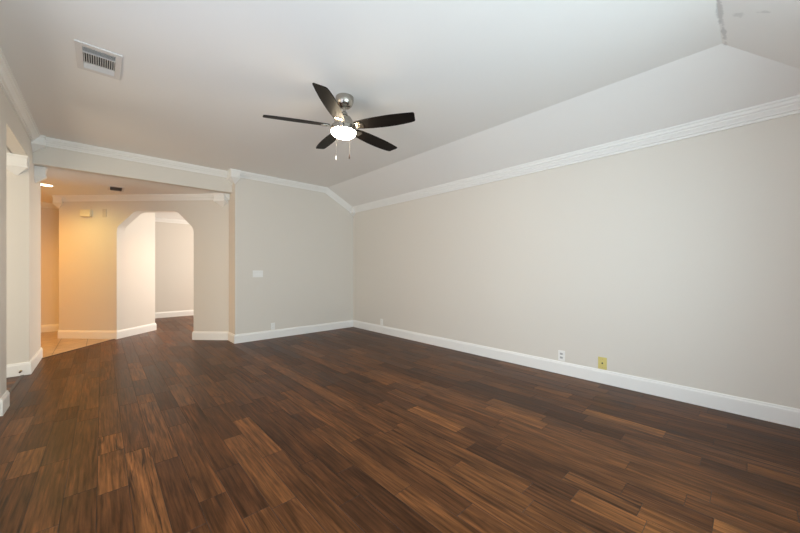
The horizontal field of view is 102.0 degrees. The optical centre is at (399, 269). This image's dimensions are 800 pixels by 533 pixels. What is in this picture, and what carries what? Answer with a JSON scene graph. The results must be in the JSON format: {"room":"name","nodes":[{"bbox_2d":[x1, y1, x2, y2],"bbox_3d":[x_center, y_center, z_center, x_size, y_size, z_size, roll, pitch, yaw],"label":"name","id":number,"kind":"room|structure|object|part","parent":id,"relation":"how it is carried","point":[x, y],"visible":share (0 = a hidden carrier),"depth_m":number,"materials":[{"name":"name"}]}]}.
{"room":"empty living room","nodes":[
{"label":"empty living room","id":0,"kind":"room"},
{"bbox_2d":[6,169,12,364],"bbox_3d":[-5.008,-0.040,2.990,1.875,2.480,0.120,0,0,-43],"label":"wall","id":1,"kind":"structure","parent":0,"point":[9,175],"depth_m":3.56,"materials":[{"name":"white paint"}]},
{"bbox_2d":[6,153,28,174],"bbox_3d":[-4.808,-1.155,3.024,1.775,0.210,0.100,0,0,-43],"label":"trim","id":2,"kind":"structure","parent":1,"relation":"attached to","point":[17,164],"depth_m":3.55,"materials":[{"name":"white paint"}]},
{"bbox_2d":[6,347,42,377],"bbox_3d":[-5.193,1.110,3.366,1.911,0.140,0.957,0,0,-43],"label":"baseboard","id":3,"kind":"structure","parent":1,"relation":"attached to","point":[12,370],"depth_m":3.63,"materials":[{"name":"white paint"}]},
{"bbox_2d":[0,86,40,397],"bbox_3d":[-2.464,-0.200,1.697,0.120,2.800,7.075,0,0,-43],"label":"wall","id":4,"kind":"structure","parent":0,"point":[26,193],"depth_m":3.62,"materials":[{"name":"white paint"}]},
{"bbox_2d":[0,390,9,415],"bbox_3d":[-3.343,1.110,2.665,0.136,0.140,0.262,0,0,-43],"label":"baseboard","id":5,"kind":"structure","parent":4,"relation":"attached to","point":[5,399],"depth_m":2.68,"materials":[{"name":"white paint"}]},
{"bbox_2d":[34,166,46,182],"bbox_3d":[-4.429,-1.160,3.997,0.100,0.200,0.100,0,0,-43],"label":"trim","id":6,"kind":"structure","parent":4,"relation":"attached to","point":[39,172],"depth_m":3.96,"materials":[{"name":"white paint"}]},
{"bbox_2d":[0,47,351,211],"bbox_3d":[-0.694,-1.372,3.139,4.438,0.417,5.960,0,0,-43],"label":"trim","id":7,"kind":"structure","parent":4,"relation":"attached to","point":[8,83],"depth_m":4.22,"materials":[{"name":"white paint"}]},
{"bbox_2d":[41,207,58,324],"bbox_3d":[-7.228,-0.040,5.703,2.080,2.480,0.120,0,0,-43],"label":"wall","id":8,"kind":"structure","parent":0,"point":[49,216],"depth_m":6.15,"materials":[{"name":"white paint"}]},
{"bbox_2d":[34,165,226,219],"bbox_3d":[-4.755,-1.300,6.353,6.800,0.080,4.070,0,0,-43],"label":"ceiling","id":9,"kind":"structure","parent":0,"point":[66,182],"depth_m":4.97,"materials":[{"name":"paint"}]},
{"bbox_2d":[41,183,54,186],"bbox_3d":[-5.264,-1.256,4.805,0.204,0.008,0.204,0,0,-43],"label":"recessed light","id":10,"kind":"object","parent":9,"relation":"in","point":[42,184],"visible":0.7,"depth_m":4.82,"materials":[{"name":"white plastic"}]},
{"bbox_2d":[108,186,123,191],"bbox_3d":[-4.410,-1.255,5.033,0.190,0.010,0.340,0,0,-43],"label":"ceiling vent","id":11,"kind":"object","parent":9,"relation":"in","point":[113,188],"visible":1,"depth_m":5.01,"materials":[{"name":"black metal"}]},
{"bbox_2d":[33,146,231,193],"bbox_3d":[-3.586,-1.430,4.609,2.211,0.340,0.120,0,0,-43],"label":"wall header","id":12,"kind":"structure","parent":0,"point":[50,157],"depth_m":4.40,"materials":[{"name":"white paint"}]},
{"bbox_2d":[125,212,154,328],"bbox_3d":[-4.869,-0.040,6.005,0.130,2.480,0.670,0,0,2],"label":"wall","id":13,"kind":"structure","parent":0,"point":[140,233],"depth_m":6.00,"materials":[{"name":"white paint"}]},
{"bbox_2d":[59,200,228,331],"bbox_3d":[-4.349,-0.040,5.572,3.005,2.480,0.150,0,0,2],"label":"wall","id":14,"kind":"structure","parent":0,"point":[91,249],"depth_m":5.53,"materials":[{"name":"white paint"}]},
{"bbox_2d":[80,209,91,216],"bbox_3d":[-5.339,-0.962,5.514,0.180,0.120,0.050,0,0,2],"label":"door chime","id":15,"kind":"object","parent":14,"relation":"attached to","point":[83,212],"visible":1,"depth_m":5.49,"materials":[{"name":"beige plastic"}]},
{"bbox_2d":[41,323,156,338],"bbox_3d":[-6.382,1.110,5.761,3.375,0.140,1.064,0,0,-10],"label":"baseboard","id":16,"kind":"structure","parent":14,"relation":"attached to","point":[62,334],"depth_m":5.54,"materials":[{"name":"white paint"}]},
{"bbox_2d":[102,209,106,216],"bbox_3d":[-5.037,-0.965,5.522,0.068,0.140,0.008,0,0,2],"label":"blank plate","id":17,"kind":"object","parent":14,"relation":"attached to","point":[104,211],"visible":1,"depth_m":5.52,"materials":[{"name":"grey plastic"}]},
{"bbox_2d":[41,193,229,208],"bbox_3d":[-5.446,-1.155,5.743,5.131,0.210,1.252,0,0,-5],"label":"trim","id":18,"kind":"structure","parent":14,"relation":"attached to","point":[221,199],"depth_m":5.46,"materials":[{"name":"white paint"}]},
{"bbox_2d":[155,222,193,312],"bbox_3d":[-5.210,-0.040,8.621,4.600,2.480,0.115,0,0,-43],"label":"wall","id":19,"kind":"structure","parent":0,"point":[174,242],"depth_m":8.13,"materials":[{"name":"white paint"}]},
{"bbox_2d":[155,217,188,223],"bbox_3d":[-5.257,-1.214,8.450,4.300,0.092,0.074,0,0,-43],"label":"trim","id":20,"kind":"structure","parent":19,"relation":"attached to","point":[166,220],"depth_m":8.05,"materials":[{"name":"white paint"}]},
{"bbox_2d":[155,310,193,317],"bbox_3d":[-5.276,1.110,8.471,4.300,0.140,0.016,0,0,-43],"label":"baseboard","id":21,"kind":"structure","parent":19,"relation":"attached to","point":[184,312],"depth_m":8.12,"materials":[{"name":"white paint"}]},
{"bbox_2d":[229,178,352,334],"bbox_3d":[-1.943,-0.200,6.175,2.367,2.800,0.520,0,0,-43],"label":"wall","id":22,"kind":"structure","parent":0,"point":[301,240],"depth_m":5.75,"materials":[{"name":"white paint"}]},
{"bbox_2d":[253,270,262,276],"bbox_3d":[-2.375,0.070,5.417,0.166,0.114,0.010,0,0,-43],"label":"light switch","id":23,"kind":"object","parent":22,"relation":"attached to","point":[256,273],"visible":1,"depth_m":5.42,"materials":[{"name":"white plastic"}]},
{"bbox_2d":[192,320,352,343],"bbox_3d":[-2.108,1.110,5.805,2.830,0.140,0.755,0,0,-24],"label":"baseboard","id":24,"kind":"structure","parent":22,"relation":"attached to","point":[196,335],"depth_m":5.52,"materials":[{"name":"white paint"}]},
{"bbox_2d":[0,315,799,532],"bbox_3d":[-2.535,1.194,3.939,6.800,0.033,10.470,0,0,-43],"label":"floor","id":25,"kind":"structure","parent":0,"point":[350,429],"depth_m":2.15,"materials":[{"name":"brown wood"}]},
{"bbox_2d":[9,375,23,392],"bbox_3d":[-3.822,1.177,3.189,0.026,0.005,1.190,0,0,-43],"label":"trim","id":26,"kind":"structure","parent":25,"relation":"on","point":[21,376],"depth_m":3.35,"materials":[{"name":"brown wood"}]},
{"bbox_2d":[42,339,113,358],"bbox_3d":[-4.800,1.177,4.897,0.026,0.006,1.248,0,0,-5],"label":"trim","id":27,"kind":"structure","parent":25,"relation":"on","point":[111,339],"depth_m":4.78,"materials":[{"name":"brown wood"}]},
{"bbox_2d":[0,0,799,206],"bbox_3d":[-0.606,-1.462,3.029,4.458,0.435,6.280,0,0,-43],"label":"ceiling","id":28,"kind":"structure","parent":0,"point":[488,86],"depth_m":2.58,"materials":[{"name":"paint"}]},
{"bbox_2d":[74,39,121,79],"bbox_3d":[-2.279,-1.574,2.456,0.252,0.013,0.410,0,0,-43],"label":"ceiling vent","id":29,"kind":"object","parent":28,"relation":"in","point":[91,58],"visible":1,"depth_m":2.43,"materials":[{"name":"white metal"}]},
{"bbox_2d":[263,83,414,159],"bbox_3d":[-0.575,-1.298,2.970,1.288,0.576,1.342,0,0,-12],"label":"ceiling fan","id":30,"kind":"object","parent":28,"relation":"hanging from","point":[343,128],"visible":1,"depth_m":2.89,"materials":[{"name":"black wood"}]},
{"bbox_3d":[-0.918,-1.324,2.877,0.577,0.006,0.141,2,14,-14],"label":"blade","id":31,"kind":"part","parent":30,"relation":"part of","materials":[{"name":"black wood"}]},
{"bbox_3d":[-0.737,-1.324,3.328,0.141,0.006,0.577,-13,9,-30],"label":"blade","id":32,"kind":"part","parent":30,"relation":"part of","materials":[{"name":"brown wood"}]},
{"bbox_3d":[-0.545,-1.306,2.565,0.141,0.006,0.577,15,2,4],"label":"blade","id":33,"kind":"part","parent":30,"relation":"part of","materials":[{"name":"brown wood"}]},
{"bbox_3d":[-0.530,-1.305,2.838,0.080,0.004,0.130,15,2,4],"label":"blade arm","id":34,"kind":"part","parent":30,"relation":"part of","materials":[{"name":"silver metal"}]},
{"bbox_3d":[-0.520,-1.243,2.979,0.224,0.056,0.224,1,1,-43],"label":"lamp shade","id":35,"kind":"part","parent":30,"relation":"part of","materials":[{"name":"white glass"}]},
{"bbox_3d":[-0.389,-1.301,2.924,0.130,0.004,0.080,3,-12,22],"label":"blade arm","id":36,"kind":"part","parent":30,"relation":"part of","materials":[{"name":"silver metal"}]},
{"bbox_3d":[-0.253,-1.304,3.296,0.141,0.006,0.577,-14,-10,39],"label":"blade","id":37,"kind":"part","parent":30,"relation":"part of","materials":[{"name":"brown wood"}]},
{"bbox_3d":[-0.134,-1.293,2.824,0.577,0.006,0.141,3,-12,22],"label":"blade","id":38,"kind":"part","parent":30,"relation":"part of","materials":[{"name":"brown wood"}]},
{"bbox_2d":[353,113,799,408],"bbox_3d":[1.045,-0.033,4.615,0.120,2.465,6.620,0,0,-43],"label":"wall","id":39,"kind":"structure","parent":0,"point":[675,262],"depth_m":3.21,"materials":[{"name":"white paint"}]},
{"bbox_2d":[558,350,564,360],"bbox_3d":[1.828,0.973,3.668,0.009,0.116,0.072,0,0,-43],"label":"wall outlet","id":40,"kind":"object","parent":39,"relation":"attached to","point":[561,354],"visible":1,"depth_m":3.67,"materials":[{"name":"white plastic"}]},
{"bbox_2d":[350,95,799,215],"bbox_3d":[1.060,-1.192,4.439,0.095,0.180,6.100,0,0,-43],"label":"trim","id":41,"kind":"structure","parent":39,"relation":"attached to","point":[788,106],"depth_m":3.18,"materials":[{"name":"white paint"}]},
{"bbox_2d":[353,320,799,427],"bbox_3d":[1.089,1.110,4.466,0.016,0.140,6.100,0,0,-43],"label":"baseboard","id":42,"kind":"structure","parent":39,"relation":"attached to","point":[784,415],"depth_m":3.21,"materials":[{"name":"white paint"}]},
{"bbox_2d":[598,357,606,369],"bbox_3d":[2.102,0.972,3.366,0.016,0.124,0.080,0,0,-43],"label":"cable plate","id":43,"kind":"object","parent":39,"relation":"attached to","point":[602,362],"visible":1,"depth_m":3.37,"materials":[{"name":"yellow plastic"}]}
]}

